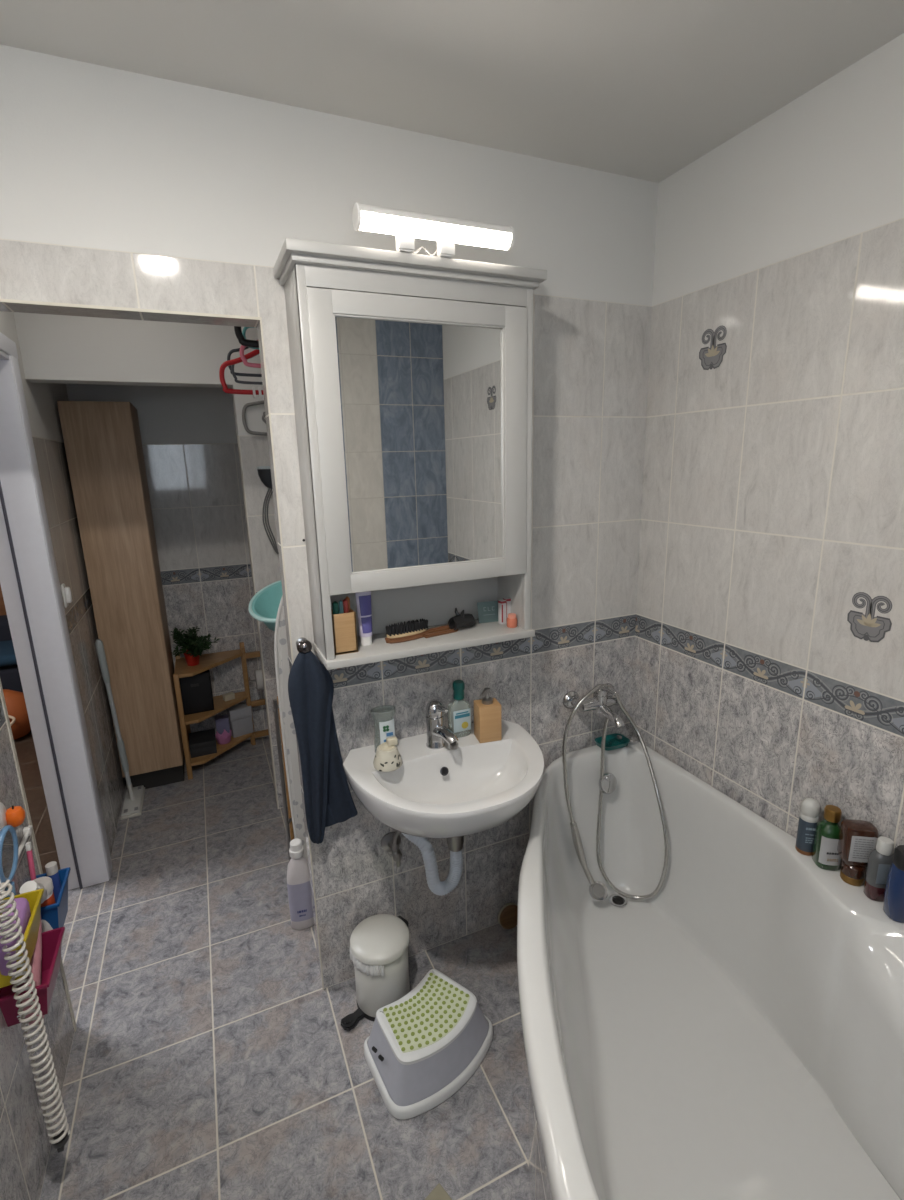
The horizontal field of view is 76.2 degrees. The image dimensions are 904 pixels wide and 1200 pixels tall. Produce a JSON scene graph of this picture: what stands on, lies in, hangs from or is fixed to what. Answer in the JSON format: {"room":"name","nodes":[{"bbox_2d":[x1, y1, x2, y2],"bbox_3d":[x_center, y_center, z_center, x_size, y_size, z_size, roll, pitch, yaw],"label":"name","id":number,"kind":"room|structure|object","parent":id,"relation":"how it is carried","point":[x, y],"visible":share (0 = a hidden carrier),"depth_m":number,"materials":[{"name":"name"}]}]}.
{"room":"bathroom","nodes":[
{"label":"bathroom","id":0,"kind":"room"},
{"bbox_2d":[0,311,125,1199],"bbox_3d":[-1.108,0.159,1.190,0.143,2.378,4.065,-7,15,-23],"label":"wall","id":1,"kind":"structure","parent":0,"point":[25,1146],"depth_m":1.93,"materials":[{"name":"tile"}]},
{"bbox_2d":[0,802,6,830],"bbox_3d":[-1.040,0.554,1.342,0.011,0.176,0.072,-7,15,-23],"label":"wall hook","id":2,"kind":"object","parent":1,"relation":"attached to","point":[3,822],"visible":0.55,"depth_m":1.33,"materials":[{"name":"white plastic"}]},
{"bbox_2d":[6,805,25,826],"bbox_3d":[-1.040,0.511,1.369,0.043,0.050,0.043,4,14,21],"label":"toy","id":3,"kind":"object","parent":2,"relation":"attached to","point":[15,815],"visible":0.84,"depth_m":1.36,"materials":[{"name":"orange plastic"}]},
{"bbox_2d":[0,825,31,895],"bbox_3d":[-0.993,0.647,1.262,0.016,0.020,0.540,-7,15,-23],"label":"wall rail","id":4,"kind":"object","parent":1,"relation":"attached to","point":[27,831],"visible":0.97,"depth_m":1.45,"materials":[{"name":"white plastic"}]},
{"bbox_2d":[0,825,17,897],"bbox_3d":[-1.004,0.611,1.304,0.036,0.213,0.093,-4,14,-13],"label":"mirror","id":5,"kind":"object","parent":4,"relation":"hanging from","point":[8,836],"visible":0.89,"depth_m":1.30,"materials":[{"name":"blue plastic"}]},
{"bbox_2d":[0,888,43,987],"bbox_3d":[-0.943,0.726,1.246,0.080,0.120,0.178,-7,15,-23],"label":"bin","id":6,"kind":"object","parent":4,"relation":"hanging from","point":[34,897],"visible":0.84,"depth_m":1.27,"materials":[{"name":"plastic"}]},
{"bbox_2d":[0,898,30,975],"bbox_3d":[-0.928,0.711,1.220,0.051,0.120,0.132,-7,14,-21],"label":"sponge","id":7,"kind":"object","parent":6,"relation":"in","point":[22,904],"visible":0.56,"depth_m":1.21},
{"bbox_2d":[0,927,64,1026],"bbox_3d":[-0.947,0.850,1.312,0.094,0.110,0.178,-7,15,-23],"label":"bin","id":8,"kind":"object","parent":1,"relation":"attached to","point":[52,939],"visible":0.56,"depth_m":1.29,"materials":[{"name":"plastic"}]},
{"bbox_2d":[17,912,43,1025],"bbox_3d":[-0.940,0.829,1.292,0.034,0.201,0.169,-7,14,-21],"label":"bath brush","id":9,"kind":"object","parent":8,"relation":"in","point":[35,963],"visible":0.28,"depth_m":1.29,"materials":[{"name":"plastic"}]},
{"bbox_2d":[20,881,46,903],"bbox_3d":[-0.986,0.690,1.357,0.046,0.077,0.068,-6,14,-20],"label":"jar","id":10,"kind":"object","parent":8,"relation":"in","point":[28,886],"visible":0.56,"depth_m":1.34,"materials":[{"name":"white plastic"}]},
{"bbox_2d":[0,880,69,1152],"bbox_3d":[-0.898,0.848,1.188,0.081,0.760,0.038,-7,15,-23],"label":"hose","id":11,"kind":"object","parent":1,"relation":"hanging from","point":[58,1138],"visible":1,"depth_m":1.20,"materials":[{"name":"white plastic"}]},
{"bbox_2d":[36,867,70,928],"bbox_3d":[-1.029,0.780,1.472,0.084,0.135,0.148,-7,15,-23],"label":"bin","id":12,"kind":"object","parent":1,"relation":"hanging from","point":[55,914],"visible":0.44,"depth_m":1.45,"materials":[{"name":"plastic"}]},
{"bbox_2d":[25,842,35,880],"bbox_3d":[-1.058,0.674,1.453,0.012,0.131,0.032,-7,15,-23],"label":"toothbrush","id":13,"kind":"object","parent":12,"relation":"in","point":[28,845],"visible":0.88,"depth_m":1.45,"materials":[{"name":"pink plastic"}]},
{"bbox_2d":[32,876,55,932],"bbox_3d":[-1.014,0.758,1.429,0.056,0.127,0.056,-7,15,-23],"label":"pill bottle","id":14,"kind":"object","parent":12,"relation":"in","point":[47,882],"visible":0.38,"depth_m":1.42,"materials":[{"name":"white plastic"}]},
{"bbox_2d":[41,891,52,932],"bbox_3d":[-1.013,0.771,1.432,0.050,0.100,0.050,-7,15,-23],"label":"jar","id":15,"kind":"object","parent":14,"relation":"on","point":[46,926],"depth_m":1.42,"materials":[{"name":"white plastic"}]},
{"bbox_2d":[45,861,60,902],"bbox_3d":[-1.037,0.757,1.511,0.025,0.152,0.025,-7,15,-23],"label":"bottle","id":16,"kind":"object","parent":12,"relation":"in","point":[51,868],"visible":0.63,"depth_m":1.50,"materials":[{"name":"blue plastic"}]},
{"bbox_2d":[0,332,111,889],"bbox_3d":[-1.343,0.210,1.779,0.156,2.015,0.763,-7,15,-23],"label":"door","id":17,"kind":"structure","parent":1,"relation":"in","point":[29,579],"depth_m":2.05,"materials":[{"name":"wood"}]},
{"bbox_2d":[61,583,71,607],"bbox_3d":[-1.466,-0.018,2.196,0.026,0.090,0.040,-7,15,-23],"label":"hook","id":18,"kind":"object","parent":1,"relation":"attached to","point":[66,592],"visible":1,"depth_m":2.19,"materials":[{"name":"white plastic"}]},
{"bbox_2d":[13,312,286,808],"bbox_3d":[-0.947,-0.159,2.497,1.240,2.378,0.103,-7,15,-23],"label":"wall","id":19,"kind":"structure","parent":0,"point":[65,349],"depth_m":2.22,"materials":[{"name":"paint"}]},
{"bbox_2d":[242,400,266,435],"bbox_3d":[-0.723,-0.757,2.396,0.283,0.145,0.018,-7,15,-23],"label":"loop","id":20,"kind":"object","parent":19,"relation":"attached to","point":[245,406],"visible":0.42,"depth_m":2.35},
{"bbox_2d":[257,466,278,553],"bbox_3d":[-0.750,-0.376,2.443,0.110,0.373,0.068,-7,15,-23],"label":"holder","id":21,"kind":"object","parent":19,"relation":"attached to","point":[264,472],"visible":0.73,"depth_m":2.42,"materials":[{"name":"grey plastic"}]},
{"bbox_2d":[257,469,271,488],"bbox_3d":[-0.753,-0.507,2.411,0.110,0.080,0.068,-7,15,-23],"label":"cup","id":22,"kind":"object","parent":21,"relation":"on","point":[264,475],"depth_m":2.38,"materials":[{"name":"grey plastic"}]},
{"bbox_2d":[66,384,268,740],"bbox_3d":[-1.362,-0.317,3.200,1.060,2.378,0.120,-7,15,-23],"label":"wall","id":23,"kind":"structure","parent":0,"point":[189,435],"depth_m":3.10,"materials":[{"name":"tile"}]},
{"bbox_2d":[14,730,529,1199],"bbox_3d":[-1.568,1.174,2.321,4.340,0.100,6.120,-7,15,-23],"label":"floor","id":24,"kind":"structure","parent":0,"point":[210,1058],"depth_m":1.65,"materials":[{"name":"grey tile"}]},
{"bbox_2d":[0,585,6,615],"bbox_3d":[-3.420,0.158,4.283,1.000,1.050,0.434,-7,15,-23],"label":"sideboard","id":25,"kind":"object","parent":24,"relation":"on","point":[2,604],"visible":0.02,"depth_m":4.12,"materials":[{"name":"orange wood"}]},
{"bbox_2d":[0,615,22,691],"bbox_3d":[-2.985,0.445,3.920,0.690,0.600,0.630,-7,15,-23],"label":"armchair","id":26,"kind":"object","parent":24,"relation":"on","point":[10,679],"visible":0.03,"depth_m":3.70,"materials":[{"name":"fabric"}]},
{"bbox_2d":[0,640,16,666],"bbox_3d":[-2.945,0.341,3.858,0.640,0.070,0.530,-7,15,-23],"label":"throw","id":27,"kind":"object","parent":26,"relation":"on","point":[7,653],"depth_m":3.69,"materials":[{"name":"blue fabric"}]},
{"bbox_2d":[3,689,30,739],"bbox_3d":[-2.755,0.706,3.518,0.340,0.310,0.309,-7,15,-23],"label":"bag","id":28,"kind":"object","parent":24,"relation":"on","point":[14,700],"visible":0.54,"depth_m":3.50,"materials":[{"name":"orange fabric"}]},
{"bbox_2d":[95,639,144,819],"bbox_3d":[-1.574,0.581,2.732,0.088,0.861,0.270,-7,15,-23],"label":"mop","id":29,"kind":"object","parent":24,"relation":"on","point":[134,797],"visible":1,"depth_m":2.73,"materials":[{"name":"plastic"}]},
{"bbox_2d":[57,401,184,788],"bbox_3d":[-1.593,0.022,2.866,0.272,1.886,0.378,-7,15,-23],"label":"wardrobe","id":30,"kind":"object","parent":24,"relation":"on","point":[103,443],"visible":0.93,"depth_m":2.67,"materials":[{"name":"brown wood"}]},
{"bbox_2d":[173,642,251,779],"bbox_3d":[-1.294,0.590,3.174,0.363,0.625,0.319,-7,15,-23],"label":"corner shelf","id":31,"kind":"object","parent":24,"relation":"on","point":[211,660],"visible":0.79,"depth_m":3.09,"materials":[{"name":"brown wood"}]},
{"bbox_2d":[171,626,219,665],"bbox_3d":[-1.343,0.243,3.027,0.249,0.211,0.245,-7,15,-23],"label":"potted plant","id":32,"kind":"object","parent":31,"relation":"on","point":[192,645],"visible":1,"depth_m":3.01,"materials":[{"name":"green plant"}]},
{"bbox_2d":[179,670,213,714],"bbox_3d":[-1.389,0.484,3.129,0.156,0.215,0.152,-7,15,-23],"label":"storage box","id":33,"kind":"object","parent":31,"relation":"on","point":[196,690],"visible":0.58,"depth_m":3.06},
{"bbox_2d":[189,728,216,757],"bbox_3d":[-1.370,0.787,3.174,0.133,0.075,0.163,-7,15,-23],"label":"case","id":34,"kind":"object","parent":31,"relation":"on","point":[201,743],"visible":0.99,"depth_m":3.12,"materials":[{"name":"black plastic"}]},
{"bbox_2d":[215,729,231,744],"bbox_3d":[-1.286,0.773,3.248,0.090,0.064,0.076,-7,15,-23],"label":"basket","id":35,"kind":"object","parent":31,"relation":"on","point":[225,737],"visible":0.98,"depth_m":3.24,"materials":[{"name":"pink plastic"}]},
{"bbox_2d":[215,714,229,733],"bbox_3d":[-1.317,0.729,3.313,0.073,0.120,0.063,-7,15,-23],"label":"pack","id":36,"kind":"object","parent":35,"relation":"in","point":[222,721],"visible":0.67,"depth_m":3.28},
{"bbox_2d":[222,692,234,701],"bbox_3d":[-1.259,0.545,3.252,0.058,0.034,0.038,-13,18,-40],"label":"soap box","id":37,"kind":"object","parent":31,"relation":"on","point":[231,695],"visible":1,"depth_m":3.24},
{"bbox_2d":[229,715,253,737],"bbox_3d":[-1.228,0.725,3.353,0.118,0.105,0.073,-12,17,-36],"label":"carton","id":38,"kind":"object","parent":31,"relation":"on","point":[242,726],"visible":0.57,"depth_m":3.32,"materials":[{"name":"grey cardboard"}]},
{"bbox_2d":[226,703,251,720],"bbox_3d":[-1.230,0.644,3.333,0.123,0.058,0.073,-11,16,-34],"label":"carton","id":39,"kind":"object","parent":38,"relation":"on","point":[242,710],"visible":0.81,"depth_m":3.31,"materials":[{"name":"white cardboard"}]},
{"bbox_2d":[241,647,268,744],"bbox_3d":[-1.064,0.547,3.380,0.265,0.600,0.024,-7,15,-23],"label":"rack","id":40,"kind":"object","parent":24,"relation":"on","point":[254,654],"visible":0.44,"depth_m":3.32,"materials":[{"name":"orange wood"}]},
{"bbox_2d":[249,669,263,689],"bbox_3d":[-1.043,0.445,3.288,0.212,0.114,0.119,-7,15,-23],"label":"toilet roll","id":41,"kind":"object","parent":40,"relation":"on","point":[258,673],"visible":0.42,"depth_m":3.23,"materials":[{"name":"white paper"}]},
{"bbox_2d":[273,696,294,860],"bbox_3d":[-0.638,0.737,2.241,0.054,0.741,0.173,-4,14,-10],"label":"rack","id":42,"kind":"object","parent":24,"relation":"on","point":[288,823],"visible":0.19,"depth_m":2.21,"materials":[{"name":"silver metal"}]},
{"bbox_2d":[274,595,307,859],"bbox_3d":[-0.446,0.462,2.128,0.356,1.273,0.110,-7,15,-23],"label":"ironing board","id":43,"kind":"object","parent":24,"relation":"on","point":[282,668],"visible":0.23,"depth_m":2.05,"materials":[{"name":"silver metal"}]},
{"bbox_2d":[287,838,313,929],"bbox_3d":[-0.534,0.994,2.023,0.086,0.335,0.064,-5,14,-15],"label":"bottle","id":44,"kind":"object","parent":24,"relation":"on","point":[298,879],"visible":0.94,"depth_m":2.00,"materials":[{"name":"white plastic"}]},
{"bbox_2d":[341,914,409,1030],"bbox_3d":[-0.229,1.106,1.733,0.210,0.240,0.191,-3,14,-5],"label":"pedal bin","id":45,"kind":"object","parent":24,"relation":"on","point":[379,943],"visible":0.89,"depth_m":1.68,"materials":[{"name":"metal"}]},
{"bbox_2d":[364,969,492,1119],"bbox_3d":[-0.065,1.189,1.590,0.350,0.136,0.266,-13,18,-40],"label":"step stool","id":46,"kind":"object","parent":24,"relation":"on","point":[421,1047],"visible":1,"depth_m":1.52,"materials":[{"name":"white plastic"}]},
{"bbox_2d":[425,1183,451,1199],"bbox_3d":[-0.028,1.333,1.253,0.072,0.012,0.078,-14,18,-42],"label":"block","id":47,"kind":"object","parent":24,"relation":"on","point":[438,1193],"visible":1,"depth_m":1.28,"materials":[{"name":"beige"}]},
{"bbox_2d":[498,903,517,928],"bbox_3d":[0.203,1.106,2.014,0.089,0.089,0.033,-7,15,-23],"label":"wooden brush","id":48,"kind":"object","parent":24,"relation":"on","point":[507,916],"visible":0.82,"depth_m":2.00,"materials":[{"name":"brown wood"}]},
{"bbox_2d":[517,741,903,1199],"bbox_3d":[0.581,1.047,1.101,1.032,0.609,1.968,-7,15,-23],"label":"bathtub","id":49,"kind":"object","parent":24,"relation":"on","point":[735,1030],"visible":0.99,"depth_m":1.40,"materials":[{"name":"ceramic"}]},
{"bbox_2d":[595,733,629,750],"bbox_3d":[0.562,0.501,2.023,0.116,0.020,0.079,-7,15,-23],"label":"soap dish","id":50,"kind":"object","parent":49,"relation":"on","point":[612,742],"visible":0.91,"depth_m":2.03,"materials":[{"name":"teal plastic"}]},
{"bbox_2d":[625,732,638,744],"bbox_3d":[0.637,0.486,2.043,0.049,0.037,0.049,-7,15,-23],"label":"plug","id":51,"kind":"object","parent":49,"relation":"on","point":[633,739],"visible":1,"depth_m":2.03,"materials":[{"name":"silver metal"}]},
{"bbox_2d":[795,798,819,855],"bbox_3d":[0.895,0.566,1.448,0.042,0.146,0.042,2,14,14],"label":"shampoo bottle","id":52,"kind":"object","parent":49,"relation":"on","point":[810,807],"visible":0.96,"depth_m":1.43,"materials":[{"name":"blue plastic"}]},
{"bbox_2d":[812,805,841,870],"bbox_3d":[0.915,0.574,1.398,0.054,0.154,0.056,1,14,8],"label":"oil bottle","id":53,"kind":"object","parent":49,"relation":"on","point":[825,855],"visible":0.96,"depth_m":1.38,"materials":[{"name":"green glass"}]},
{"bbox_2d":[837,819,878,885],"bbox_3d":[0.942,0.589,1.344,0.068,0.148,0.051,1,14,10],"label":"bottle","id":54,"kind":"object","parent":49,"relation":"on","point":[857,839],"visible":0.96,"depth_m":1.32,"materials":[{"name":"brown plastic"}]},
{"bbox_2d":[863,836,893,901],"bbox_3d":[0.962,0.602,1.291,0.051,0.147,0.040,0,14,6],"label":"bottle","id":55,"kind":"object","parent":49,"relation":"on","point":[880,858],"visible":0.82,"depth_m":1.28,"materials":[{"name":"plastic"}]},
{"bbox_2d":[883,845,903,922],"bbox_3d":[0.972,0.607,1.232,0.068,0.164,0.050,0,14,5],"label":"wash bottle","id":56,"kind":"object","parent":49,"relation":"on","point":[893,904],"visible":1,"depth_m":1.23,"materials":[{"name":"blue plastic"}]},
{"bbox_2d":[0,44,657,989],"bbox_3d":[-0.233,0.024,1.661,1.860,2.378,0.104,-7,15,-23],"label":"wall","id":57,"kind":"structure","parent":0,"point":[124,194],"depth_m":1.53,"materials":[{"name":"tile"}]},
{"bbox_2d":[296,637,311,653],"bbox_3d":[-0.393,0.122,1.528,0.040,0.040,0.053,-7,15,-23],"label":"hook","id":58,"kind":"object","parent":57,"relation":"attached to","point":[303,645],"visible":1,"depth_m":1.51,"materials":[{"name":"silver metal"}]},
{"bbox_2d":[288,651,357,843],"bbox_3d":[-0.351,0.406,1.587,0.166,0.574,0.053,-7,15,-23],"label":"hand towel","id":59,"kind":"object","parent":58,"relation":"hanging from","point":[328,801],"visible":1,"depth_m":1.56,"materials":[{"name":"blue fabric"}]},
{"bbox_2d":[380,831,401,866],"bbox_3d":[-0.139,0.704,1.760,0.147,0.178,0.078,-7,15,-23],"label":"angle valve","id":60,"kind":"object","parent":57,"relation":"attached to","point":[390,842],"visible":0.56,"depth_m":1.75,"materials":[{"name":"silver metal"}]},
{"bbox_2d":[273,238,546,669],"bbox_3d":[-0.081,-0.334,1.481,0.622,0.934,0.201,-7,15,-23],"label":"upper cabinet","id":61,"kind":"object","parent":57,"relation":"attached to","point":[411,373],"visible":0.97,"depth_m":1.39,"materials":[{"name":"white paint"}]},
{"bbox_2d":[331,608,357,654],"bbox_3d":[-0.280,0.079,1.473,0.060,0.105,0.060,-7,15,-23],"label":"cup","id":62,"kind":"object","parent":61,"relation":"on","point":[344,624],"visible":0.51,"depth_m":1.45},
{"bbox_2d":[332,601,338,614],"bbox_3d":[-0.291,0.064,1.456,0.016,0.128,0.016,-7,15,-23],"label":"toothbrush","id":63,"kind":"object","parent":62,"relation":"in","point":[335,607],"visible":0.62,"depth_m":1.44,"materials":[{"name":"teal plastic"}]},
{"bbox_2d":[338,600,343,613],"bbox_3d":[-0.277,0.062,1.457,0.012,0.130,0.012,-7,15,-23],"label":"toothbrush","id":64,"kind":"object","parent":62,"relation":"in","point":[341,610],"visible":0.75,"depth_m":1.44,"materials":[{"name":"blue plastic"}]},
{"bbox_2d":[342,599,348,612],"bbox_3d":[-0.268,0.060,1.465,0.016,0.131,0.016,-7,15,-23],"label":"toothbrush","id":65,"kind":"object","parent":62,"relation":"in","point":[345,602],"visible":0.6,"depth_m":1.45,"materials":[{"name":"red plastic"}]},
{"bbox_2d":[355,591,371,645],"bbox_3d":[-0.230,0.048,1.519,0.036,0.142,0.035,7,16,30],"label":"tube","id":66,"kind":"object","parent":61,"relation":"on","point":[363,599],"visible":0.99,"depth_m":1.51,"materials":[{"name":"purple plastic"}]},
{"bbox_2d":[385,618,449,643],"bbox_3d":[-0.091,0.078,1.586,0.203,0.045,0.050,-10,16,-32],"label":"hairbrush","id":67,"kind":"object","parent":61,"relation":"on","point":[413,630],"visible":0.99,"depth_m":1.55,"materials":[{"name":"brown wood"}]},
{"bbox_2d":[386,629,425,638],"bbox_3d":[-0.124,0.088,1.566,0.117,0.008,0.043,-10,16,-32],"label":"cushion","id":68,"kind":"object","parent":67,"relation":"on","point":[396,633],"depth_m":1.54,"materials":[{"name":"beige wood"}]},
{"bbox_2d":[335,316,502,571],"bbox_3d":[-0.061,-0.369,1.411,0.422,0.577,0.004,-7,15,-23],"label":"mirror","id":69,"kind":"object","parent":61,"relation":"attached to","point":[419,399],"depth_m":1.40,"materials":[{"name":"clear glass"}]},
{"bbox_2d":[313,619,534,669],"bbox_3d":[-0.072,0.109,1.595,0.588,0.020,0.185,-7,15,-23],"label":"shelf","id":70,"kind":"object","parent":61,"relation":"attached to","point":[478,634],"depth_m":1.54,"materials":[{"name":"white paint"}]},
{"bbox_2d":[352,202,514,257],"bbox_3d":[-0.053,-0.820,1.325,0.369,0.080,0.145,-7,15,-23],"label":"lamp","id":71,"kind":"object","parent":61,"relation":"on","point":[407,226],"visible":0.88,"depth_m":1.26,"materials":[{"name":"white plastic"}]},
{"bbox_2d":[359,211,511,249],"bbox_3d":[-0.031,-0.814,1.275,0.363,0.026,0.031,-7,15,-23],"label":"diffuser","id":72,"kind":"object","parent":71,"relation":"attached to","point":[407,226],"depth_m":1.26,"materials":[{"name":"white plastic"}]},
{"bbox_2d":[423,629,458,637],"bbox_3d":[-0.029,0.091,1.601,0.111,0.009,0.018,-10,16,-30],"label":"comb","id":73,"kind":"object","parent":61,"relation":"on","point":[428,635],"visible":1,"depth_m":1.59,"materials":[{"name":"brown wood"}]},
{"bbox_2d":[448,608,474,629],"bbox_3d":[0.027,0.052,1.636,0.068,0.059,0.040,-12,17,-37],"label":"hair clip","id":74,"kind":"object","parent":61,"relation":"on","point":[461,620],"visible":1,"depth_m":1.63,"materials":[{"name":"black plastic"}]},
{"bbox_2d":[477,601,497,622],"bbox_3d":[0.109,0.035,1.711,0.068,0.060,0.018,-5,14,-15],"label":"greeting card","id":75,"kind":"object","parent":61,"relation":"on","point":[487,611],"visible":0.82,"depth_m":1.71,"materials":[{"name":"teal paper"}]},
{"bbox_2d":[498,599,505,623],"bbox_3d":[0.147,0.035,1.688,0.018,0.070,0.019,-10,16,-30],"label":"box","id":76,"kind":"object","parent":61,"relation":"on","point":[501,603],"visible":1,"depth_m":1.68,"materials":[{"name":"white cardboard"}]},
{"bbox_2d":[503,597,510,622],"bbox_3d":[0.162,0.030,1.697,0.018,0.074,0.019,-6,14,-20],"label":"box","id":77,"kind":"object","parent":61,"relation":"on","point":[508,600],"visible":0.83,"depth_m":1.69,"materials":[{"name":"white cardboard"}]},
{"bbox_2d":[507,613,516,627],"bbox_3d":[0.172,0.059,1.655,0.031,0.038,0.031,-7,15,-23],"label":"jar","id":78,"kind":"object","parent":61,"relation":"on","point":[511,620],"visible":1,"depth_m":1.64,"materials":[{"name":"pink glass"}]},
{"bbox_2d":[343,719,543,837],"bbox_3d":[0.013,0.551,1.595,0.558,0.208,0.431,-7,15,-23],"label":"washbasin","id":79,"kind":"object","parent":57,"relation":"attached to","point":[474,787],"visible":0.97,"depth_m":1.61,"materials":[{"name":"white ceramic"}]},
{"bbox_2d":[370,705,395,752],"bbox_3d":[-0.192,0.370,1.635,0.071,0.132,0.054,-7,15,-23],"label":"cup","id":80,"kind":"object","parent":79,"relation":"on","point":[383,716],"visible":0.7,"depth_m":1.61,"materials":[{"name":"plastic"}]},
{"bbox_2d":[373,736,402,771],"bbox_3d":[-0.175,0.414,1.565,0.080,0.082,0.079,-7,15,-23],"label":"figurine","id":81,"kind":"object","parent":79,"relation":"on","point":[387,758],"visible":1,"depth_m":1.54,"materials":[{"name":"white ceramic"}]},
{"bbox_2d":[402,833,463,895],"bbox_3d":[-0.100,0.734,1.697,0.280,0.220,0.105,7,16,33],"label":"trap","id":82,"kind":"object","parent":79,"relation":"attached to","point":[455,844],"visible":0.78,"depth_m":1.63,"materials":[{"name":"white plastic"}]},
{"bbox_2d":[447,836,463,851],"bbox_3d":[0.009,0.670,1.640,0.050,0.075,0.050,-7,15,-23],"label":"drain pipe","id":83,"kind":"object","parent":82,"relation":"on","point":[455,844],"depth_m":1.62,"materials":[{"name":"silver metal"}]},
{"bbox_2d":[426,699,458,749],"bbox_3d":[-0.032,0.362,1.642,0.056,0.139,0.124,-9,16,-29],"label":"tap","id":84,"kind":"object","parent":79,"relation":"on","point":[437,733],"visible":1,"depth_m":1.64,"materials":[{"name":"silver metal"}]},
{"bbox_2d":[448,680,470,737],"bbox_3d":[0.022,0.324,1.722,0.070,0.171,0.042,-7,15,-23],"label":"mouthwash bottle","id":85,"kind":"object","parent":79,"relation":"on","point":[459,710],"visible":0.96,"depth_m":1.71,"materials":[{"name":"plastic"}]},
{"bbox_2d":[474,688,501,742],"bbox_3d":[0.105,0.335,1.705,0.068,0.157,0.060,-5,14,-14],"label":"soap dispenser","id":86,"kind":"object","parent":79,"relation":"on","point":[487,710],"visible":1,"depth_m":1.68,"materials":[{"name":"brown wood"}]},
{"bbox_2d":[563,683,624,728],"bbox_3d":[0.509,0.341,1.914,0.216,0.129,0.178,-7,15,-23],"label":"mixer","id":87,"kind":"object","parent":57,"relation":"attached to","point":[602,699],"visible":0.88,"depth_m":1.91,"materials":[{"name":"silver metal"}]},
{"bbox_2d":[562,684,668,901],"bbox_3d":[0.539,0.647,1.870,0.303,0.727,0.245,-7,15,-23],"label":"shower","id":88,"kind":"object","parent":87,"relation":"hanging from","point":[598,891],"visible":0.98,"depth_m":1.90,"materials":[{"name":"metal"}]},
{"bbox_3d":[-0.518,-1.000,1.901,0.044,0.044,0.970,-7,15,-23],"label":"rail","id":89,"kind":"object","parent":57,"relation":"attached to","visible":0},
{"bbox_2d":[219,349,263,397],"bbox_3d":[-0.487,-0.829,1.859,0.515,0.339,0.020,-7,15,-23],"label":"clothes hanger","id":90,"kind":"object","parent":89,"relation":"hanging from","point":[225,364],"visible":0.33,"depth_m":1.80,"materials":[{"name":"red plastic"}]},
{"bbox_2d":[227,340,261,376],"bbox_3d":[-0.524,-0.893,1.962,0.470,0.261,0.010,-7,15,-23],"label":"clothes hanger","id":91,"kind":"object","parent":89,"relation":"hanging from","point":[237,349],"visible":0.16,"depth_m":1.91,"materials":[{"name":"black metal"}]},
{"bbox_2d":[234,326,258,347],"bbox_3d":[-0.456,-0.871,1.751,0.400,0.209,0.020,-7,15,-23],"label":"clothes hanger","id":92,"kind":"object","parent":89,"relation":"hanging from","point":[245,342],"visible":0.13,"depth_m":1.70,"materials":[{"name":"black plastic"}]},
{"bbox_2d":[231,353,262,384],"bbox_3d":[-0.500,-0.865,1.912,0.459,0.293,0.009,-7,15,-23],"label":"clothes hanger","id":93,"kind":"object","parent":89,"relation":"hanging from","point":[232,366],"visible":0.14,"depth_m":1.86,"materials":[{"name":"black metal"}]},
{"bbox_2d":[240,340,260,367],"bbox_3d":[-0.455,-0.856,1.800,0.413,0.260,0.013,-7,15,-23],"label":"clothes hanger","id":94,"kind":"object","parent":89,"relation":"hanging from","point":[254,365],"visible":0.17,"depth_m":1.75,"materials":[{"name":"pink plastic"}]},
{"bbox_2d":[242,327,258,349],"bbox_3d":[-0.483,-0.885,1.802,0.340,0.204,0.010,-7,15,-23],"label":"clothes hanger","id":95,"kind":"object","parent":89,"relation":"hanging from","point":[244,328],"visible":0.06,"depth_m":1.75,"materials":[{"name":"teal plastic"}]},
{"bbox_2d":[0,0,903,182],"bbox_3d":[-0.225,-1.161,1.287,2.140,0.100,4.145,-7,15,-23],"label":"ceiling","id":96,"kind":"structure","parent":0,"point":[639,89],"depth_m":1.15,"materials":[{"name":"paint"}]},
{"bbox_2d":[630,33,903,879],"bbox_3d":[0.711,-0.071,1.958,0.122,2.378,4.065,-7,15,-23],"label":"wall","id":97,"kind":"structure","parent":0,"point":[768,665],"depth_m":1.44,"materials":[{"name":"tile"}]},
{"bbox_3d":[-0.149,-0.136,2.320,0.080,2.378,1.070,-7,15,-23],"label":"wall","id":98,"kind":"structure","parent":0,"visible":0},
{"bbox_3d":[-0.347,-0.063,2.298,0.318,0.055,0.008,-7,15,-23],"label":"hook","id":99,"kind":"object","parent":98,"relation":"attached to","visible":0},
{"bbox_2d":[248,580,282,630],"bbox_3d":[-0.617,0.023,2.185,0.294,0.172,0.333,-6,14,-18],"label":"basin","id":100,"kind":"object","parent":99,"relation":"hanging from","point":[264,605],"visible":0.32,"depth_m":2.24,"materials":[{"name":"teal plastic"}]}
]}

